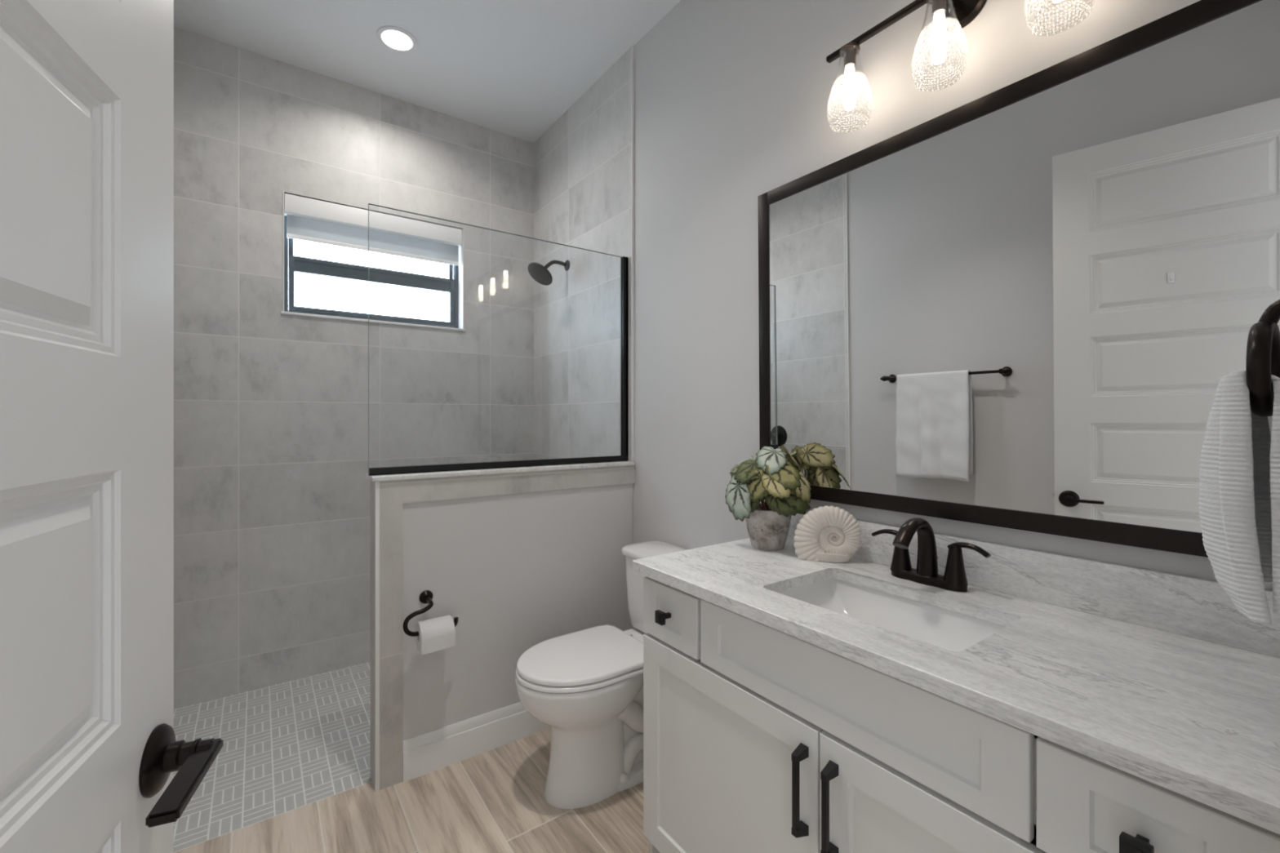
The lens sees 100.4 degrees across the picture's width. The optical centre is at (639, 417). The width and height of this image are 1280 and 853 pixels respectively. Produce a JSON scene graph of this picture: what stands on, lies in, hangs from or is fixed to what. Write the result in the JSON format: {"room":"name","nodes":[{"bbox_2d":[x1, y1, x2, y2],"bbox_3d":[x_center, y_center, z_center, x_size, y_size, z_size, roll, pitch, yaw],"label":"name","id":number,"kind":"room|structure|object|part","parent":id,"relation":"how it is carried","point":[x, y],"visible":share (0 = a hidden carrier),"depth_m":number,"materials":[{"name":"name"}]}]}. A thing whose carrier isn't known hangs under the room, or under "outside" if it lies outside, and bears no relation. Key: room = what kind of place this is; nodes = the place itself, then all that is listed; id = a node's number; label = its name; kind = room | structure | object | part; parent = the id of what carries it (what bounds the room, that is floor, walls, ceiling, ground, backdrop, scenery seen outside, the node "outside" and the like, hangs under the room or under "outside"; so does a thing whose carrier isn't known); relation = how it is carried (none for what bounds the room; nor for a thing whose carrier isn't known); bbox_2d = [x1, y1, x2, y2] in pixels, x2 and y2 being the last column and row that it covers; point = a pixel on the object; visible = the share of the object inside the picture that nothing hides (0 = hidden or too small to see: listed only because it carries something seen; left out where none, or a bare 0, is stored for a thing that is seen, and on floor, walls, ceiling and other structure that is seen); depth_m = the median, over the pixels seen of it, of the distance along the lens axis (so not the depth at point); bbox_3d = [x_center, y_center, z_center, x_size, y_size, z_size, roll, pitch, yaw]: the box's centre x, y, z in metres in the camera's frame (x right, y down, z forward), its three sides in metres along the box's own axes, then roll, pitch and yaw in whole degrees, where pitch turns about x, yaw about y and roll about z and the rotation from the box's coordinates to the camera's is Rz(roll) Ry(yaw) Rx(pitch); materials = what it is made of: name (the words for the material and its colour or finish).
{"room":"bathroom","nodes":[
{"label":"bathroom","id":0,"kind":"room"},
{"bbox_2d":[0,0,222,852],"bbox_3d":[-0.408,0.075,0.292,0.096,2.428,0.810,0,0,-22],"label":"door","id":1,"kind":"structure","parent":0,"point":[91,753],"depth_m":0.49,"materials":[{"name":"white paint"}]},
{"bbox_3d":[-0.525,0.388,0.615,0.055,0.073,0.073,0,0,-22],"label":"handle","id":2,"kind":"part","parent":1,"relation":"part of","materials":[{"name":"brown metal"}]},
{"bbox_3d":[-0.486,0.388,0.575,0.026,0.012,0.130,0,0,-22],"label":"lever","id":3,"kind":"part","parent":1,"relation":"part of","materials":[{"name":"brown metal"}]},
{"bbox_2d":[173,26,533,708],"bbox_3d":[-1.441,-0.193,2.937,2.034,3.108,0.150,0,0,-36],"label":"wall","id":4,"kind":"structure","parent":0,"point":[272,487],"depth_m":2.66,"materials":[{"name":"tile"}]},
{"bbox_2d":[281,191,465,331],"bbox_3d":[-1.429,-0.810,2.925,0.897,0.602,0.134,0,0,-36],"label":"window","id":5,"kind":"structure","parent":4,"relation":"in","point":[454,286],"depth_m":2.92,"materials":[{"name":"metal"}]},
{"bbox_3d":[-1.466,-0.928,2.976,0.829,0.314,0.008,0,0,-36],"label":"sash","id":6,"kind":"part","parent":5,"relation":"part of","materials":[{"name":"metal"}]},
{"bbox_3d":[-1.454,-0.686,2.959,0.829,0.281,0.024,0,0,-36],"label":"sash","id":7,"kind":"part","parent":5,"relation":"part of","materials":[{"name":"metal"}]},
{"bbox_2d":[284,193,462,266],"bbox_3d":[-1.417,-1.004,2.907,0.869,0.206,0.066,0,0,-36],"label":"roller blind","id":8,"kind":"object","parent":5,"relation":"attached to","point":[308,220],"visible":1,"depth_m":2.87,"materials":[{"name":"white fabric"}]},
{"bbox_3d":[-1.417,-0.515,2.909,0.897,0.013,0.093,0,0,-36],"label":"sill","id":9,"kind":"part","parent":5,"relation":"part of","materials":[{"name":"white paint"}]},
{"bbox_2d":[173,662,648,852],"bbox_3d":[-0.449,1.331,1.556,2.034,0.060,3.291,0,0,-36],"label":"floor","id":10,"kind":"structure","parent":0,"point":[493,801],"depth_m":1.84,"materials":[{"name":"brown wood"}]},
{"bbox_2d":[515,541,687,808],"bbox_3d":[-0.100,0.918,1.965,0.732,0.767,0.416,0,0,-36],"label":"toilet","id":11,"kind":"object","parent":10,"relation":"on","point":[586,685],"visible":0.78,"depth_m":1.81,"materials":[{"name":"white ceramic"}]},
{"bbox_3d":[-0.203,0.864,1.891,0.477,0.018,0.374,0,0,-36],"label":"seat","id":12,"kind":"part","parent":11,"relation":"part of","materials":[{"name":"white plastic"}]},
{"bbox_3d":[-0.205,0.843,1.890,0.463,0.020,0.370,0,0,-36],"label":"lid","id":13,"kind":"part","parent":11,"relation":"part of","materials":[{"name":"white plastic"}]},
{"bbox_3d":[0.114,0.715,2.119,0.195,0.304,0.396,0,0,-36],"label":"tank","id":14,"kind":"part","parent":11,"relation":"part of","materials":[{"name":"white ceramic"}]},
{"bbox_3d":[0.111,0.550,2.117,0.212,0.031,0.416,0,0,-36],"label":"tank lid","id":15,"kind":"part","parent":11,"relation":"part of","materials":[{"name":"white ceramic"}]},
{"bbox_2d":[643,576,1279,852],"bbox_3d":[0.558,0.872,1.198,0.573,0.858,1.180,0,0,-36],"label":"vanity cabinet","id":16,"kind":"object","parent":10,"relation":"on","point":[758,737],"visible":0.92,"depth_m":1.01,"materials":[{"name":"paint"}]},
{"bbox_3d":[0.064,0.533,1.431,0.042,0.032,0.030,0,0,-36],"label":"knob","id":17,"kind":"part","parent":16,"relation":"part of","materials":[{"name":"black metal"}]},
{"bbox_3d":[0.084,0.534,1.442,0.018,0.154,0.230,0,0,-36],"label":"drawer","id":18,"kind":"part","parent":16,"relation":"part of","materials":[{"name":"white paint"}]},
{"bbox_3d":[0.187,0.909,1.298,0.018,0.576,0.586,0,0,-36],"label":"door","id":19,"kind":"part","parent":16,"relation":"part of","materials":[{"name":"white paint"}]},
{"bbox_3d":[0.319,0.750,1.069,0.034,0.178,0.019,0,0,-36],"label":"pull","id":20,"kind":"part","parent":16,"relation":"part of","materials":[{"name":"black metal"}]},
{"bbox_3d":[0.359,0.750,1.013,0.034,0.178,0.019,0,0,-36],"label":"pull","id":21,"kind":"part","parent":16,"relation":"part of","materials":[{"name":"black metal"}]},
{"bbox_3d":[0.532,0.909,0.818,0.018,0.576,0.588,0,0,-36],"label":"door","id":22,"kind":"part","parent":16,"relation":"part of","materials":[{"name":"white paint"}]},
{"bbox_2d":[632,537,1279,834],"bbox_3d":[0.564,0.426,1.202,0.560,0.030,1.234,0,0,-36],"label":"countertop","id":23,"kind":"structure","parent":16,"relation":"on","point":[1197,719],"depth_m":0.87,"materials":[{"name":"stone"}]},
{"bbox_2d":[724,444,811,551],"bbox_3d":[0.423,0.247,1.676,0.245,0.328,0.226,0,0,-36],"label":"begonias","id":24,"kind":"object","parent":23,"relation":"on","point":[785,490],"visible":1,"depth_m":1.63,"materials":[{"name":"plant"}]},
{"bbox_2d":[793,506,862,562],"bbox_3d":[0.540,0.333,1.541,0.186,0.158,0.060,0,0,17],"label":"shell ornament","id":25,"kind":"object","parent":23,"relation":"on","point":[814,532],"visible":1,"depth_m":1.53,"materials":[{"name":"ceramic"}]},
{"bbox_2d":[779,578,1006,651],"bbox_3d":[0.542,0.504,1.199,0.340,0.124,0.501,0,0,-36],"label":"sink","id":26,"kind":"object","parent":23,"relation":"in","point":[944,628],"visible":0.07,"depth_m":1.31,"materials":[{"name":"white ceramic"}]},
{"bbox_2d":[871,517,991,591],"bbox_3d":[0.715,0.328,1.331,0.216,0.167,0.207,0,0,11],"label":"faucet","id":27,"kind":"object","parent":23,"relation":"on","point":[954,579],"visible":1,"depth_m":1.31,"materials":[{"name":"black metal"}]},
{"bbox_3d":[0.661,0.308,1.411,0.019,0.026,0.093,0,0,-40],"label":"lever","id":28,"kind":"part","parent":27,"relation":"part of","materials":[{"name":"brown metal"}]},
{"bbox_3d":[0.680,0.351,1.388,0.053,0.093,0.053,0,0,-36],"label":"handle","id":29,"kind":"part","parent":27,"relation":"part of","materials":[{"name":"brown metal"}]},
{"bbox_3d":[0.673,0.322,1.301,0.163,0.155,0.050,0,0,-36],"label":"spout","id":30,"kind":"part","parent":27,"relation":"part of","materials":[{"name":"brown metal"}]},
{"bbox_3d":[0.719,0.401,1.334,0.054,0.021,0.184,0,0,-36],"label":"plate","id":31,"kind":"part","parent":27,"relation":"part of","materials":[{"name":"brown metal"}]},
{"bbox_3d":[0.757,0.351,1.281,0.053,0.093,0.053,0,0,-36],"label":"handle","id":32,"kind":"part","parent":27,"relation":"part of","materials":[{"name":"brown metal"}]},
{"bbox_3d":[0.772,0.308,1.255,0.019,0.026,0.093,0,0,-31],"label":"lever","id":33,"kind":"part","parent":27,"relation":"part of","materials":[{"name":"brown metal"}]},
{"bbox_3d":[0.617,0.533,0.660,0.042,0.032,0.030,0,0,-36],"label":"knob","id":34,"kind":"part","parent":16,"relation":"part of","materials":[{"name":"black metal"}]},
{"bbox_3d":[0.637,0.534,0.671,0.018,0.154,0.228,0,0,-36],"label":"drawer","id":35,"kind":"part","parent":16,"relation":"part of","materials":[{"name":"white paint"}]},
{"bbox_2d":[173,0,680,142],"bbox_3d":[-0.487,-1.787,1.608,2.034,0.080,3.421,0,0,-36],"label":"ceiling","id":36,"kind":"structure","parent":0,"point":[513,68],"depth_m":2.48,"materials":[{"name":"paint"}]},
{"bbox_2d":[376,26,417,53],"bbox_3d":[-1.122,-1.743,2.463,0.173,0.006,0.173,0,0,-36],"label":"recessed light","id":37,"kind":"object","parent":36,"relation":"in","point":[397,39],"visible":1,"depth_m":2.46,"materials":[{"name":"paint"}]},
{"bbox_2d":[370,465,635,791],"bbox_3d":[-0.502,0.761,2.220,1.105,1.080,0.117,0,0,-36],"label":"wall","id":38,"kind":"structure","parent":0,"point":[522,561],"depth_m":2.07,"materials":[{"name":"paint"}]},
{"bbox_2d":[402,590,458,636],"bbox_3d":[-0.763,0.700,1.926,0.190,0.129,0.092,0,0,-36],"label":"toilet paper holder","id":39,"kind":"object","parent":38,"relation":"attached to","point":[426,596],"visible":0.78,"depth_m":1.88,"materials":[{"name":"black metal"}]},
{"bbox_2d":[414,614,455,655],"bbox_3d":[-0.731,0.767,1.902,0.114,0.100,0.101,0,0,-36],"label":"toilet paper roll","id":40,"kind":"object","parent":39,"relation":"on","point":[437,633],"visible":0.97,"depth_m":1.87,"materials":[{"name":"white paper"}]},
{"bbox_2d":[366,461,635,481],"bbox_3d":[-0.512,0.213,2.217,1.108,0.016,0.134,0,0,-36],"label":"trim","id":41,"kind":"structure","parent":38,"relation":"on","point":[532,468],"depth_m":2.09,"materials":[{"name":"white stone"}]},
{"bbox_2d":[368,203,628,475],"bbox_3d":[-0.513,-0.278,2.216,1.110,0.966,0.022,0,0,-36],"label":"screen","id":42,"kind":"object","parent":41,"relation":"on","point":[624,456],"visible":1,"depth_m":2.34,"materials":[{"name":"clear glass"}]},
{"bbox_2d":[745,502,791,551],"bbox_3d":[0.406,0.347,1.695,0.153,0.128,0.153,0,0,-36],"label":"pot","id":43,"kind":"object","parent":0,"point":[767,526],"depth_m":1.64,"materials":[{"name":"ceramic"}]},
{"bbox_2d":[633,0,1272,627],"bbox_3d":[0.335,-0.193,2.106,0.120,3.108,3.271,0,0,-36],"label":"wall","id":44,"kind":"structure","parent":0,"point":[731,97],"depth_m":1.97,"materials":[{"name":"paint"}]},
{"bbox_2d":[533,47,633,628],"bbox_3d":[-0.353,-0.223,2.954,0.009,3.048,1.091,0,0,-36],"label":"wall tile","id":45,"kind":"structure","parent":44,"relation":"attached to","point":[582,162],"depth_m":2.88,"materials":[{"name":"tile"}]},
{"bbox_2d":[527,260,569,285],"bbox_3d":[-0.504,-0.815,2.957,0.232,0.157,0.153,0,0,-36],"label":"showerhead","id":46,"kind":"object","parent":45,"relation":"attached to","point":[539,273],"visible":1,"depth_m":2.93,"materials":[{"name":"black metal"}]},
{"bbox_3d":[-0.476,-0.847,2.982,0.150,0.070,0.021,0,0,-36],"label":"arm","id":47,"kind":"part","parent":46,"relation":"part of"},
{"bbox_2d":[631,44,634,461],"bbox_3d":[-0.035,-0.771,2.506,0.012,1.952,0.008,0,0,-36],"label":"trim","id":48,"kind":"structure","parent":44,"relation":"attached to","point":[632,46],"depth_m":2.50,"materials":[{"name":"white paint"}]},
{"bbox_2d":[826,0,1094,133],"bbox_3d":[0.737,-0.956,1.288,0.178,0.299,0.610,0,0,-36],"label":"vanity light","id":49,"kind":"object","parent":44,"relation":"attached to","point":[948,15],"visible":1,"depth_m":1.31,"materials":[{"name":"glass"}]},
{"bbox_2d":[839,42,860,69],"bbox_3d":[0.575,-0.991,1.463,0.053,0.059,0.053,0,0,-36],"label":"socket","id":50,"kind":"object","parent":49,"relation":"attached to","point":[849,51],"depth_m":1.45,"materials":[{"name":"grey metal"}]},
{"bbox_3d":[0.575,-0.902,1.463,0.033,0.120,0.033,0,0,-36],"label":"bulb","id":51,"kind":"part","parent":49,"relation":"part of","materials":[{"name":"white glass"}]},
{"bbox_3d":[0.575,-0.907,1.463,0.118,0.200,0.118,0,0,-36],"label":"lamp shade","id":52,"kind":"part","parent":49,"relation":"part of","materials":[{"name":"clear glass"}]},
{"bbox_2d":[926,0,946,17],"bbox_3d":[0.713,-0.991,1.271,0.053,0.059,0.053,0,0,-36],"label":"socket","id":53,"kind":"object","parent":49,"relation":"attached to","point":[939,6],"depth_m":1.26,"materials":[{"name":"grey metal"}]},
{"bbox_3d":[0.713,-0.902,1.271,0.033,0.120,0.033,0,0,-36],"label":"bulb","id":54,"kind":"part","parent":49,"relation":"part of","materials":[{"name":"white glass"}]},
{"bbox_3d":[0.713,-0.907,1.271,0.118,0.200,0.118,0,0,-36],"label":"lamp shade","id":55,"kind":"part","parent":49,"relation":"part of","materials":[{"name":"clear glass"}]},
{"bbox_3d":[0.755,-1.023,1.302,0.100,0.031,0.020,0,0,-36],"label":"arm","id":56,"kind":"part","parent":49,"relation":"part of","materials":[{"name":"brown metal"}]},
{"bbox_3d":[0.850,-0.907,1.079,0.118,0.200,0.118,0,0,-36],"label":"lamp shade","id":57,"kind":"part","parent":49,"relation":"part of","materials":[{"name":"clear glass"}]},
{"bbox_2d":[757,0,1279,557],"bbox_3d":[0.770,-0.254,1.360,0.028,1.019,1.200,-1,0,-36],"label":"wall mirror","id":58,"kind":"object","parent":44,"relation":"attached to","point":[1025,304],"visible":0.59,"depth_m":1.17,"materials":[{"name":"black mirror"}]},
{"bbox_2d":[786,511,1279,657],"bbox_3d":[0.783,0.356,1.360,0.020,0.110,1.234,0,0,-36],"label":"backsplash","id":59,"kind":"structure","parent":44,"relation":"attached to","point":[1198,608],"depth_m":1.10,"materials":[{"name":"stone"}]},
{"bbox_3d":[0.458,-0.223,0.292,1.794,3.048,0.120,0,0,-36],"label":"wall","id":60,"kind":"structure","parent":0,"visible":0},
{"bbox_2d":[1245,299,1279,417],"bbox_3d":[0.926,-0.098,0.751,0.159,0.194,0.081,0,0,-36],"label":"towel ring","id":61,"kind":"object","parent":60,"relation":"attached to","point":[1263,346],"visible":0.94,"depth_m":0.74,"materials":[{"name":"black metal"}]},
{"bbox_2d":[1198,370,1279,625],"bbox_3d":[0.909,0.106,0.774,0.178,0.346,0.121,0,0,-32],"label":"hand towel","id":62,"kind":"object","parent":61,"relation":"hanging from","point":[1239,494],"visible":0.98,"depth_m":0.75,"materials":[{"name":"white fabric"}]},
{"bbox_3d":[0.923,-0.155,0.754,0.022,0.044,0.065,0,0,-36],"label":"arm","id":63,"kind":"part","parent":61,"relation":"part of","materials":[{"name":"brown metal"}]}
]}

